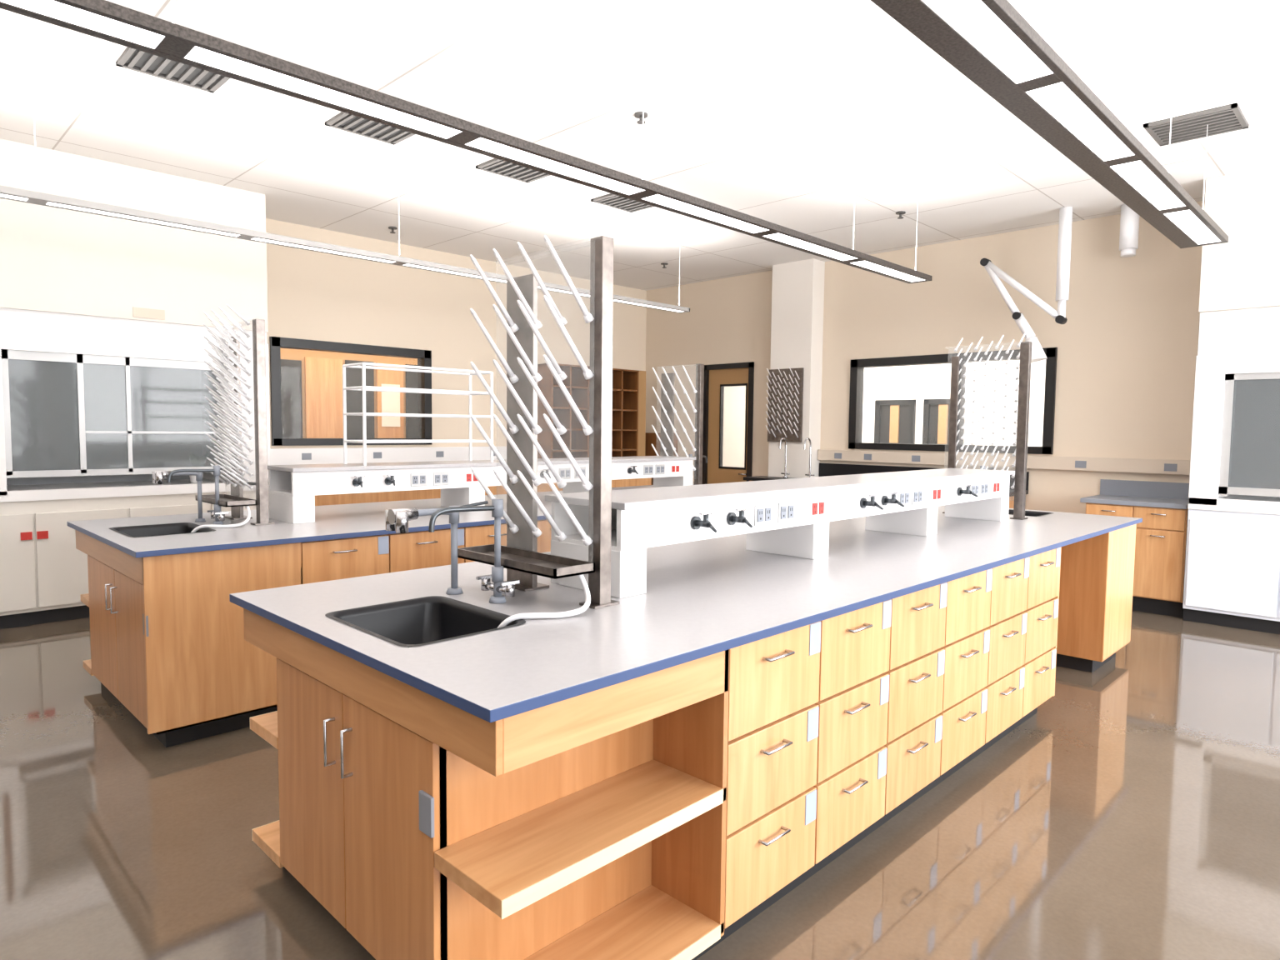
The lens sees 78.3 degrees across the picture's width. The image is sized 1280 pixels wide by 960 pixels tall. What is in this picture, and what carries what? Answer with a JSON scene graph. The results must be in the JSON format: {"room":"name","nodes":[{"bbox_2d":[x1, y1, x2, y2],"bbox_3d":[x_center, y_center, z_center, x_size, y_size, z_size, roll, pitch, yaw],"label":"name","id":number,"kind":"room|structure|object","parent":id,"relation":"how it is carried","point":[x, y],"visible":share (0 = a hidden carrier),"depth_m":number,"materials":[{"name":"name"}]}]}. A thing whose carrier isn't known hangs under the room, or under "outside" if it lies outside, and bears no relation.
{"room":"science laboratory","nodes":[
{"label":"science laboratory","id":0,"kind":"room"},
{"bbox_2d":[265,218,646,448],"bbox_3d":[-4.403,-0.797,7.587,0.100,3.680,12.660,4,5,44],"label":"wall","id":1,"kind":"structure","parent":0,"point":[312,295],"depth_m":9.39,"materials":[{"name":"beige paint"}]},
{"bbox_2d":[269,336,432,445],"bbox_3d":[-3.197,-0.953,8.800,0.160,1.120,1.850,4,5,44],"label":"frame","id":2,"kind":"object","parent":1,"relation":"attached to","point":[424,357],"visible":0.8,"depth_m":8.58,"materials":[{"name":"black metal"}]},
{"bbox_2d":[270,446,506,464],"bbox_3d":[-2.755,-0.291,9.176,0.068,0.180,3.605,4,5,44],"label":"cable raceway","id":3,"kind":"object","parent":1,"relation":"attached to","point":[354,455],"visible":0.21,"depth_m":8.95,"materials":[{"name":"white plastic"}]},
{"bbox_2d":[301,453,311,459],"bbox_3d":[-3.536,-0.247,8.334,0.005,0.064,0.098,4,5,44],"label":"outlets","id":4,"kind":"object","parent":3,"relation":"attached to","point":[304,456],"depth_m":8.33,"materials":[{"name":"grey plastic"}]},
{"bbox_2d":[373,452,381,458],"bbox_3d":[-2.975,-0.278,8.902,0.005,0.058,0.091,4,5,44],"label":"outlets","id":5,"kind":"object","parent":3,"relation":"attached to","point":[376,455],"depth_m":8.90,"materials":[{"name":"grey plastic"}]},
{"bbox_2d":[435,450,443,457],"bbox_3d":[-2.416,-0.311,9.467,0.005,0.070,0.091,4,5,44],"label":"outlets","id":6,"kind":"object","parent":3,"relation":"attached to","point":[438,454],"depth_m":9.47,"materials":[{"name":"grey plastic"}]},
{"bbox_2d":[315,477,651,505],"bbox_3d":[-1.909,0.442,9.681,0.635,0.990,5.455,4,5,44],"label":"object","id":7,"kind":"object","parent":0,"point":[348,498],"depth_m":8.60,"materials":[{"name":"brown wood"}]},
{"bbox_2d":[537,363,645,458],"bbox_3d":[-0.695,-0.841,10.947,0.455,1.427,1.750,4,5,44],"label":"cabinet","id":8,"kind":"object","parent":7,"relation":"on","point":[628,439],"visible":0.45,"depth_m":10.77,"materials":[{"name":"brown wood"}]},
{"bbox_2d":[0,0,1279,290],"bbox_3d":[-0.228,-2.526,5.717,14.600,0.100,16.000,4,5,44],"label":"ceiling","id":9,"kind":"structure","parent":0,"point":[762,109],"depth_m":5.25,"materials":[{"name":"paint"}]},
{"bbox_2d":[115,46,229,93],"bbox_3d":[-2.689,-2.418,4.581,0.500,0.020,0.520,4,5,44],"label":"diffuser","id":10,"kind":"object","parent":9,"relation":"attached to","point":[132,59],"depth_m":4.65,"materials":[{"name":"white metal"}]},
{"bbox_2d":[0,61,689,313],"bbox_3d":[-2.737,-2.082,5.428,0.150,0.799,9.230,4,5,44],"label":"pendant lamp","id":11,"kind":"object","parent":9,"relation":"hanging from","point":[6,192],"visible":0.87,"depth_m":5.49,"materials":[{"name":"grey metal"}]},
{"bbox_2d":[325,111,414,144],"bbox_3d":[-1.825,-2.465,5.455,0.500,0.020,0.520,4,5,44],"label":"diffuser","id":12,"kind":"object","parent":9,"relation":"attached to","point":[342,121],"depth_m":5.52,"materials":[{"name":"white metal"}]},
{"bbox_2d":[388,226,397,233],"bbox_3d":[-2.614,-2.640,8.308,0.090,0.055,0.090,4,5,44],"label":"sprinkler","id":13,"kind":"object","parent":9,"relation":"attached to","point":[392,228],"depth_m":8.30,"materials":[{"name":"silver metal"}]},
{"bbox_2d":[0,0,932,283],"bbox_3d":[-0.801,-1.939,3.522,0.210,0.799,9.230,4,5,44],"label":"pendant lamp","id":14,"kind":"object","parent":9,"relation":"hanging from","point":[102,19],"visible":1,"depth_m":3.25,"materials":[{"name":"white metal"}]},
{"bbox_2d":[475,158,550,183],"bbox_3d":[-0.961,-2.512,6.329,0.500,0.020,0.520,4,5,44],"label":"diffuser","id":15,"kind":"object","parent":9,"relation":"attached to","point":[495,166],"depth_m":6.40,"materials":[{"name":"white metal"}]},
{"bbox_2d":[590,193,653,212],"bbox_3d":[-0.090,-2.560,7.211,0.500,0.020,0.520,4,5,44],"label":"diffuser","id":16,"kind":"object","parent":9,"relation":"attached to","point":[611,200],"depth_m":7.27,"materials":[{"name":"white metal"}]},
{"bbox_2d":[634,111,647,124],"bbox_3d":[0.008,-2.415,5.251,0.090,0.055,0.090,4,5,44],"label":"sprinkler","id":17,"kind":"object","parent":9,"relation":"attached to","point":[639,114],"depth_m":5.24,"materials":[{"name":"silver metal"}]},
{"bbox_2d":[660,262,668,268],"bbox_3d":[0.309,-2.715,9.960,0.090,0.055,0.090,4,5,44],"label":"sprinkler","id":18,"kind":"object","parent":9,"relation":"attached to","point":[663,263],"depth_m":9.95,"materials":[{"name":"silver metal"}]},
{"bbox_2d":[895,210,905,219],"bbox_3d":[2.496,-2.535,7.527,0.090,0.055,0.090,4,5,44],"label":"sprinkler","id":19,"kind":"object","parent":9,"relation":"attached to","point":[900,212],"depth_m":7.52,"materials":[{"name":"silver metal"}]},
{"bbox_2d":[980,206,1072,362],"bbox_3d":[3.718,-1.845,7.623,0.812,1.419,0.219,4,5,44],"label":"snorkel exhaust arm","id":20,"kind":"object","parent":9,"relation":"hanging from","point":[1038,354],"visible":0.98,"depth_m":7.46},
{"bbox_2d":[870,0,1228,248],"bbox_3d":[0.640,-1.832,2.097,0.270,0.799,9.220,4,5,44],"label":"pendant lamp","id":21,"kind":"object","parent":9,"relation":"hanging from","point":[990,42],"visible":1,"depth_m":3.08,"materials":[{"name":"white metal"}]},
{"bbox_2d":[1119,204,1139,257],"bbox_3d":[4.497,-2.292,7.222,0.149,0.459,0.149,4,5,44],"label":"duct","id":22,"kind":"object","parent":9,"relation":"hanging from","point":[1129,220],"depth_m":7.17,"materials":[{"name":"white metal"}]},
{"bbox_2d":[1143,102,1249,146],"bbox_3d":[3.766,-2.397,5.322,0.510,0.020,0.500,4,5,44],"label":"diffuser","id":23,"kind":"object","parent":9,"relation":"attached to","point":[1227,118],"depth_m":5.30,"materials":[{"name":"white metal"}]},
{"bbox_2d":[0,610,1279,959],"bbox_3d":[-0.268,1.246,5.960,14.600,0.100,16.000,4,5,44],"label":"floor","id":24,"kind":"structure","parent":0,"point":[1135,815],"depth_m":3.05,"materials":[{"name":"concrete"}]},
{"bbox_2d":[0,138,270,629],"bbox_3d":[-5.274,-0.703,6.011,0.867,3.678,4.390,4,5,44],"label":"fume hood","id":25,"kind":"object","parent":24,"relation":"on","point":[103,380],"visible":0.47,"depth_m":6.35,"materials":[{"name":"white paint"}]},
{"bbox_2d":[280,348,418,438],"bbox_3d":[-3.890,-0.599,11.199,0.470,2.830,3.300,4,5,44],"label":"window pane","id":26,"kind":"object","parent":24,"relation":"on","point":[312,381],"visible":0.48,"depth_m":10.65,"materials":[{"name":"brown"}]},
{"bbox_2d":[66,485,653,747],"bbox_3d":[-0.959,0.679,6.170,1.582,0.990,5.510,4,5,44],"label":"lab bench","id":27,"kind":"object","parent":24,"relation":"on","point":[167,634],"visible":0.34,"depth_m":4.05,"materials":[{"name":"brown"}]},
{"bbox_2d":[80,593,89,607],"bbox_3d":[-3.066,0.709,4.954,0.230,0.042,0.721,4,5,44],"label":"open shelf","id":28,"kind":"object","parent":27,"relation":"attached to","point":[84,597],"depth_m":4.71,"materials":[{"name":"brown wood"}]},
{"bbox_2d":[82,660,94,675],"bbox_3d":[-3.071,1.118,4.980,0.230,0.042,0.721,4,5,44],"label":"open shelf","id":29,"kind":"object","parent":27,"relation":"attached to","point":[87,665],"depth_m":4.73,"materials":[{"name":"brown wood"}]},
{"bbox_2d":[109,522,216,537],"bbox_3d":[-2.681,0.390,4.415,0.540,0.227,0.420,4,5,44],"label":"undermount sink","id":30,"kind":"object","parent":27,"relation":"in","point":[178,527],"visible":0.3,"depth_m":4.59,"materials":[{"name":"black"}]},
{"bbox_2d":[152,468,222,522],"bbox_3d":[-2.715,0.093,4.729,0.110,0.326,0.363,4,5,44],"label":"eyewash station","id":31,"kind":"object","parent":27,"relation":"on","point":[157,476],"visible":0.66,"depth_m":4.75,"materials":[{"name":"grey metal"}]},
{"bbox_2d":[167,465,228,524],"bbox_3d":[-2.574,0.093,4.558,0.171,0.350,0.294,4,5,44],"label":"faucet","id":32,"kind":"object","parent":27,"relation":"on","point":[219,516],"visible":0.98,"depth_m":4.62,"materials":[{"name":"grey metal"}]},
{"bbox_2d":[190,304,274,532],"bbox_3d":[-2.525,-0.368,4.707,0.631,1.322,0.428,4,5,44],"label":"drying rack","id":33,"kind":"object","parent":27,"relation":"on","point":[231,378],"visible":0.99,"depth_m":4.69,"materials":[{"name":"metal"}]},
{"bbox_2d":[195,494,256,507],"bbox_3d":[-2.529,0.123,4.792,0.560,0.032,0.170,4,5,44],"label":"drip tray","id":34,"kind":"object","parent":33,"relation":"on","point":[225,500],"depth_m":4.73,"materials":[{"name":"metal"}]},
{"bbox_2d":[66,485,653,558],"bbox_3d":[-0.955,0.199,6.139,1.580,0.028,5.510,4,5,44],"label":"countertop","id":35,"kind":"structure","parent":27,"relation":"on","point":[352,520],"depth_m":4.59,"materials":[{"name":"grey"}]},
{"bbox_2d":[267,455,695,524],"bbox_3d":[-0.897,0.018,6.118,0.532,0.336,3.685,4,5,44],"label":"shelf","id":36,"kind":"object","parent":27,"relation":"on","point":[293,489],"visible":0.82,"depth_m":5.37,"materials":[{"name":"white laminate"}]},
{"bbox_2d":[342,362,493,465],"bbox_3d":[-1.527,-0.449,5.495,0.301,0.661,1.002,4,5,44],"label":"wire shelf rack","id":37,"kind":"object","parent":36,"relation":"on","point":[363,367],"visible":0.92,"depth_m":5.35,"materials":[{"name":"white metal"}]},
{"bbox_2d":[410,472,426,486],"bbox_3d":[-1.493,-0.002,5.302,0.006,0.090,0.120,4,5,44],"label":"outlet plate","id":38,"kind":"object","parent":36,"relation":"attached to","point":[417,479],"depth_m":5.30,"materials":[{"name":"grey plastic"}]},
{"bbox_2d":[433,471,448,485],"bbox_3d":[-1.373,-0.009,5.423,0.006,0.090,0.120,4,5,44],"label":"outlet plate","id":39,"kind":"object","parent":36,"relation":"attached to","point":[440,478],"depth_m":5.42,"materials":[{"name":"grey plastic"}]},
{"bbox_2d":[465,470,479,484],"bbox_3d":[-1.198,-0.018,5.601,0.006,0.090,0.120,4,5,44],"label":"outlet plate","id":40,"kind":"object","parent":36,"relation":"attached to","point":[470,478],"depth_m":5.59,"materials":[{"name":"red plastic"}]},
{"bbox_2d":[559,467,570,479],"bbox_3d":[-0.594,-0.051,6.212,0.006,0.090,0.120,4,5,44],"label":"outlet plate","id":41,"kind":"object","parent":36,"relation":"attached to","point":[564,472],"depth_m":6.21,"materials":[{"name":"grey plastic"}]},
{"bbox_2d":[574,466,585,478],"bbox_3d":[-0.481,-0.058,6.326,0.006,0.090,0.120,4,5,44],"label":"outlet plate","id":42,"kind":"object","parent":36,"relation":"attached to","point":[583,468],"depth_m":6.33,"materials":[{"name":"grey plastic"}]},
{"bbox_2d":[643,465,653,474],"bbox_3d":[0.074,-0.088,6.887,0.006,0.090,0.120,4,5,44],"label":"outlet plate","id":43,"kind":"object","parent":36,"relation":"attached to","point":[647,469],"depth_m":6.88,"materials":[{"name":"grey plastic"}]},
{"bbox_2d":[655,464,664,474],"bbox_3d":[0.179,-0.094,6.994,0.006,0.090,0.120,4,5,44],"label":"outlet plate","id":44,"kind":"object","parent":36,"relation":"attached to","point":[659,468],"depth_m":6.99,"materials":[{"name":"grey plastic"}]},
{"bbox_2d":[670,464,679,474],"bbox_3d":[0.319,-0.101,7.136,0.006,0.090,0.120,4,5,44],"label":"outlet plate","id":45,"kind":"object","parent":36,"relation":"attached to","point":[675,468],"depth_m":7.13,"materials":[{"name":"red plastic"}]},
{"bbox_2d":[651,363,704,484],"bbox_3d":[0.327,-0.500,7.557,0.565,1.209,0.281,4,5,44],"label":"drying rack","id":46,"kind":"object","parent":27,"relation":"on","point":[667,391],"visible":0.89,"depth_m":7.46,"materials":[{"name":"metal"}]},
{"bbox_2d":[688,454,707,484],"bbox_3d":[0.575,-0.084,7.830,0.171,0.350,0.294,4,5,44],"label":"faucet","id":47,"kind":"object","parent":27,"relation":"on","point":[689,455],"visible":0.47,"depth_m":7.76,"materials":[{"name":"grey metal"}]},
{"bbox_2d":[645,432,678,484],"bbox_3d":[0.223,0.062,11.722,0.600,1.530,0.330,4,5,44],"label":"cabinet","id":48,"kind":"object","parent":24,"relation":"on","point":[651,437],"visible":0.14,"depth_m":11.52,"materials":[{"name":"brown wood"}]},
{"bbox_2d":[229,505,1142,959],"bbox_3d":[1.055,0.828,4.187,1.582,0.990,5.510,4,5,44],"label":"lab bench","id":49,"kind":"object","parent":24,"relation":"on","point":[644,776],"visible":0.93,"depth_m":2.40,"materials":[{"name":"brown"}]},
{"bbox_2d":[250,711,278,749],"bbox_3d":[-1.019,0.857,2.991,0.250,0.042,0.796,4,5,44],"label":"open shelf","id":50,"kind":"object","parent":49,"relation":"attached to","point":[265,725],"depth_m":2.73,"materials":[{"name":"brown wood"}]},
{"bbox_2d":[252,820,283,868],"bbox_3d":[-1.023,1.267,3.017,0.250,0.042,0.796,4,5,44],"label":"open shelf","id":51,"kind":"object","parent":49,"relation":"attached to","point":[267,837],"depth_m":2.76,"materials":[{"name":"brown wood"}]},
{"bbox_2d":[325,595,525,647],"bbox_3d":[-0.666,0.539,2.433,0.540,0.227,0.420,4,5,44],"label":"undermount sink","id":52,"kind":"object","parent":49,"relation":"in","point":[431,619],"visible":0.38,"depth_m":2.62,"materials":[{"name":"black metal"}]},
{"bbox_2d":[385,500,488,594],"bbox_3d":[-0.701,0.242,2.746,0.110,0.326,0.363,4,5,44],"label":"eyewash station","id":53,"kind":"object","parent":49,"relation":"on","point":[397,520],"visible":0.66,"depth_m":2.72,"materials":[{"name":"grey metal"}]},
{"bbox_2d":[428,498,519,603],"bbox_3d":[-0.560,0.243,2.576,0.171,0.350,0.294,4,5,44],"label":"faucet","id":54,"kind":"object","parent":49,"relation":"on","point":[497,507],"visible":1,"depth_m":2.64,"materials":[{"name":"grey metal"}]},
{"bbox_2d":[457,235,619,628],"bbox_3d":[-0.409,-0.174,2.654,0.641,1.244,0.428,4,5,44],"label":"drying rack","id":55,"kind":"object","parent":49,"relation":"on","point":[522,560],"visible":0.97,"depth_m":2.62,"materials":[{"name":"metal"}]},
{"bbox_2d":[457,544,594,579],"bbox_3d":[-0.411,0.278,2.736,0.570,0.032,0.170,4,5,44],"label":"drip tray","id":56,"kind":"object","parent":55,"relation":"on","point":[546,565],"depth_m":2.70,"materials":[{"name":"metal"}]},
{"bbox_2d":[434,760,726,917],"bbox_3d":[-0.126,0.924,2.112,0.280,0.042,0.796,4,5,44],"label":"open shelf","id":57,"kind":"object","parent":49,"relation":"attached to","point":[508,863],"depth_m":2.03,"materials":[{"name":"brown wood"}]},
{"bbox_2d":[524,885,724,959],"bbox_3d":[-0.130,1.333,2.138,0.280,0.042,0.796,4,5,44],"label":"open shelf","id":58,"kind":"object","parent":49,"relation":"attached to","point":[648,922],"depth_m":2.27,"materials":[{"name":"brown wood"}]},
{"bbox_2d":[229,505,1142,722],"bbox_3d":[1.059,0.348,4.157,1.580,0.028,5.510,4,5,44],"label":"countertop","id":59,"kind":"structure","parent":49,"relation":"on","point":[702,598],"depth_m":2.67,"materials":[{"name":"grey"}]},
{"bbox_2d":[545,468,1014,598],"bbox_3d":[1.117,0.167,4.136,0.532,0.336,3.685,4,5,44],"label":"shelf","id":60,"kind":"object","parent":49,"relation":"on","point":[789,517],"visible":1,"depth_m":3.51,"materials":[{"name":"white laminate"}]},
{"bbox_2d":[754,503,772,526],"bbox_3d":[0.521,0.147,3.320,0.006,0.090,0.120,4,5,44],"label":"outlet plate","id":61,"kind":"object","parent":60,"relation":"attached to","point":[762,512],"depth_m":3.32,"materials":[{"name":"grey plastic"}]},
{"bbox_2d":[777,500,794,523],"bbox_3d":[0.641,0.141,3.441,0.006,0.090,0.120,4,5,44],"label":"outlet plate","id":62,"kind":"object","parent":60,"relation":"attached to","point":[785,508],"depth_m":3.43,"materials":[{"name":"grey plastic"}]},
{"bbox_2d":[810,498,824,519],"bbox_3d":[0.816,0.131,3.618,0.006,0.090,0.120,4,5,44],"label":"outlet plate","id":63,"kind":"object","parent":60,"relation":"attached to","point":[817,505],"depth_m":3.62,"materials":[{"name":"red plastic"}]},
{"bbox_2d":[898,489,909,507],"bbox_3d":[1.420,0.098,4.230,0.006,0.090,0.120,4,5,44],"label":"outlet plate","id":64,"kind":"object","parent":60,"relation":"attached to","point":[903,494],"depth_m":4.23,"materials":[{"name":"grey plastic"}]},
{"bbox_2d":[911,488,922,504],"bbox_3d":[1.533,0.092,4.343,0.006,0.090,0.120,4,5,44],"label":"outlet plate","id":65,"kind":"object","parent":60,"relation":"attached to","point":[917,493],"depth_m":4.33,"materials":[{"name":"grey plastic"}]},
{"bbox_2d":[930,485,940,502],"bbox_3d":[1.701,0.082,4.514,0.006,0.090,0.120,4,5,44],"label":"outlet plate","id":66,"kind":"object","parent":60,"relation":"attached to","point":[935,490],"depth_m":4.50,"materials":[{"name":"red plastic"}]},
{"bbox_2d":[970,482,979,497],"bbox_3d":[2.088,0.061,4.905,0.006,0.090,0.120,4,5,44],"label":"outlet plate","id":67,"kind":"object","parent":60,"relation":"attached to","point":[974,487],"depth_m":4.90,"materials":[{"name":"grey plastic"}]},
{"bbox_2d":[980,481,988,495],"bbox_3d":[2.193,0.056,5.011,0.006,0.090,0.120,4,5,44],"label":"outlet plate","id":68,"kind":"object","parent":60,"relation":"attached to","point":[983,485],"depth_m":5.01,"materials":[{"name":"grey plastic"}]},
{"bbox_2d":[991,480,999,494],"bbox_3d":[2.333,0.048,5.154,0.006,0.090,0.120,4,5,44],"label":"outlet plate","id":69,"kind":"object","parent":60,"relation":"attached to","point":[995,483],"depth_m":5.14,"materials":[{"name":"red plastic"}]},
{"bbox_2d":[942,333,1032,519],"bbox_3d":[2.476,-0.389,5.594,0.585,1.287,0.200,4,5,44],"label":"drying rack","id":70,"kind":"object","parent":49,"relation":"on","point":[1025,353],"visible":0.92,"depth_m":5.52,"materials":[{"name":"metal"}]},
{"bbox_2d":[980,465,996,469],"bbox_3d":[2.589,0.065,5.847,0.171,0.350,0.294,4,5,44],"label":"faucet","id":71,"kind":"object","parent":49,"relation":"on","point":[984,467],"visible":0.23,"depth_m":5.81,"materials":[{"name":"grey metal"}]},
{"bbox_2d":[1008,509,1053,516],"bbox_3d":[2.761,0.351,5.901,0.540,0.227,0.400,4,5,44],"label":"undermount sink","id":72,"kind":"object","parent":49,"relation":"in","point":[1032,513],"visible":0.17,"depth_m":5.94,"materials":[{"name":"black"}]},
{"bbox_2d":[1080,479,1189,617],"bbox_3d":[4.575,0.595,7.219,0.820,1.140,0.667,4,5,44],"label":"base cabinet","id":73,"kind":"object","parent":24,"relation":"on","point":[1161,537],"visible":0.62,"depth_m":6.91,"materials":[{"name":"brown wood"}]},
{"bbox_2d":[1182,165,1279,634],"bbox_3d":[5.849,-0.576,5.856,2.740,3.678,0.725,4,5,44],"label":"fume hood","id":74,"kind":"object","parent":24,"relation":"on","point":[1232,577],"visible":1,"depth_m":6.36,"materials":[{"name":"white paint"}]},
{"bbox_2d":[768,258,824,478],"bbox_3d":[1.973,-0.885,10.004,0.600,3.680,0.260,4,5,44],"label":"wall column","id":75,"kind":"structure","parent":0,"point":[797,292],"depth_m":9.80,"materials":[{"name":"white paint"}]},
{"bbox_2d":[765,367,804,442],"bbox_3d":[1.800,-0.944,9.894,0.500,0.928,0.132,4,5,44],"label":"pegboard","id":76,"kind":"object","parent":75,"relation":"attached to","point":[785,392],"depth_m":9.89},
{"bbox_2d":[722,359,1045,467],"bbox_3d":[5.126,-0.934,11.275,14.600,3.680,0.100,4,5,44],"label":"wall","id":77,"kind":"structure","parent":0,"point":[919,382],"depth_m":11.84,"materials":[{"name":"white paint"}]},
{"bbox_2d":[880,405,909,443],"bbox_3d":[3.997,-0.877,12.310,0.490,0.590,0.020,4,5,44],"label":"panel","id":78,"kind":"object","parent":77,"relation":"attached to","point":[885,409],"visible":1,"depth_m":12.26,"materials":[{"name":"black"}]},
{"bbox_2d":[889,405,899,443],"bbox_3d":[3.979,-0.876,12.292,0.140,0.590,0.030,4,5,44],"label":"window","id":79,"kind":"structure","parent":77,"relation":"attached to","point":[894,409],"depth_m":12.28,"materials":[{"name":"brown"}]},
{"bbox_2d":[874,399,915,444],"bbox_3d":[3.983,-0.877,12.296,0.650,0.750,0.060,4,5,44],"label":"frame","id":80,"kind":"object","parent":77,"relation":"attached to","point":[912,402],"visible":0.66,"depth_m":12.21,"materials":[{"name":"black metal"}]},
{"bbox_2d":[928,404,949,444],"bbox_3d":[4.548,-0.837,11.767,0.440,0.590,0.020,4,5,44],"label":"panel","id":81,"kind":"object","parent":77,"relation":"attached to","point":[933,415],"visible":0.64,"depth_m":11.86,"materials":[{"name":"black"}]},
{"bbox_2d":[937,404,949,444],"bbox_3d":[4.531,-0.836,11.749,0.140,0.590,0.030,4,5,44],"label":"window","id":82,"kind":"structure","parent":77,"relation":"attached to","point":[942,427],"depth_m":11.73,"materials":[{"name":"brown"}]},
{"bbox_2d":[922,398,964,444],"bbox_3d":[4.534,-0.836,11.753,0.600,0.750,0.060,4,5,44],"label":"frame","id":83,"kind":"object","parent":77,"relation":"attached to","point":[927,402],"visible":0.41,"depth_m":11.90,"materials":[{"name":"black metal"}]},
{"bbox_2d":[743,463,1029,508],"bbox_3d":[2.672,0.433,9.100,3.200,1.180,0.655,4,5,44],"label":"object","id":84,"kind":"structure","parent":0,"point":[825,469],"depth_m":9.52,"materials":[{"name":"black"}]},
{"bbox_2d":[779,437,789,478],"bbox_3d":[1.768,-0.273,9.698,0.120,0.510,0.171,4,5,44],"label":"gooseneck faucet","id":85,"kind":"object","parent":84,"relation":"on","point":[785,473],"visible":1,"depth_m":9.72,"materials":[{"name":"grey metal"}]},
{"bbox_2d":[803,437,814,477],"bbox_3d":[2.017,-0.254,9.453,0.120,0.510,0.171,4,5,44],"label":"gooseneck faucet","id":86,"kind":"object","parent":84,"relation":"on","point":[807,438],"visible":0.93,"depth_m":9.48,"materials":[{"name":"grey metal"}]},
{"bbox_2d":[819,463,1029,489],"bbox_3d":[3.151,-0.054,9.043,2.490,0.190,0.025,4,5,44],"label":"backsplash","id":87,"kind":"structure","parent":84,"relation":"on","point":[825,469],"depth_m":9.49,"materials":[{"name":"black"}]},
{"bbox_2d":[645,200,1204,514],"bbox_3d":[4.149,-0.740,8.114,11.540,3.680,0.100,4,5,44],"label":"wall","id":88,"kind":"structure","parent":0,"point":[1127,345],"depth_m":8.14,"materials":[{"name":"beige paint"}]},
{"bbox_2d":[707,367,748,484],"bbox_3d":[1.245,-0.331,10.997,0.730,2.430,0.045,4,5,44],"label":"leaf","id":89,"kind":"object","parent":88,"relation":"attached to","point":[732,376],"visible":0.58,"depth_m":11.09,"materials":[{"name":"brown wood"}]},
{"bbox_2d":[718,383,747,469],"bbox_3d":[1.306,-0.741,10.914,0.470,1.180,0.065,4,5,44],"label":"window","id":90,"kind":"structure","parent":89,"relation":"in","point":[722,386],"depth_m":11.03,"materials":[{"name":"black"}]},
{"bbox_2d":[702,361,754,484],"bbox_3d":[1.236,-0.367,11.007,0.900,2.500,0.150,4,5,44],"label":"frame","id":91,"kind":"object","parent":88,"relation":"attached to","point":[750,365],"visible":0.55,"depth_m":10.79,"materials":[{"name":"black"}]},
{"bbox_2d":[848,347,1057,454],"bbox_3d":[3.428,-0.864,8.821,2.310,1.080,0.160,4,5,44],"label":"frame","id":92,"kind":"object","parent":88,"relation":"attached to","point":[857,366],"visible":0.83,"depth_m":8.74,"materials":[{"name":"black metal"}]},
{"bbox_2d":[817,449,1190,474],"bbox_3d":[3.671,-0.214,8.495,3.980,0.130,0.068,4,5,44],"label":"cable raceway","id":93,"kind":"object","parent":88,"relation":"attached to","point":[1103,464],"visible":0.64,"depth_m":8.07,"materials":[{"name":"beige plastic"}]},
{"bbox_2d":[834,452,841,459],"bbox_3d":[2.434,-0.297,9.661,0.094,0.069,0.005,4,5,44],"label":"outlets","id":94,"kind":"object","parent":93,"relation":"attached to","point":[836,455],"depth_m":9.66,"materials":[{"name":"grey plastic"}]},
{"bbox_2d":[864,454,871,459],"bbox_3d":[2.721,-0.273,9.379,0.089,0.062,0.005,4,5,44],"label":"outlets","id":95,"kind":"object","parent":93,"relation":"attached to","point":[867,457],"depth_m":9.38,"materials":[{"name":"grey plastic"}]},
{"bbox_2d":[911,455,919,461],"bbox_3d":[3.146,-0.246,8.960,0.091,0.067,0.005,4,5,44],"label":"outlets","id":96,"kind":"object","parent":93,"relation":"attached to","point":[914,458],"depth_m":8.96,"materials":[{"name":"grey plastic"}]},
{"bbox_2d":[1075,460,1086,468],"bbox_3d":[4.358,-0.153,7.768,0.099,0.067,0.005,4,5,44],"label":"outlets","id":97,"kind":"object","parent":93,"relation":"attached to","point":[1082,464],"depth_m":7.76,"materials":[{"name":"grey plastic"}]},
{"bbox_2d":[1164,463,1177,471],"bbox_3d":[4.891,-0.115,7.242,0.098,0.070,0.005,4,5,44],"label":"outlets","id":98,"kind":"object","parent":93,"relation":"attached to","point":[1167,467],"depth_m":7.24,"materials":[{"name":"grey plastic"}]},
{"bbox_2d":[1100,479,1189,499],"bbox_3d":[4.806,0.088,7.415,0.820,0.150,0.025,4,5,44],"label":"backsplash","id":99,"kind":"structure","parent":88,"relation":"attached to","point":[1107,487],"depth_m":7.43,"materials":[{"name":"grey"}]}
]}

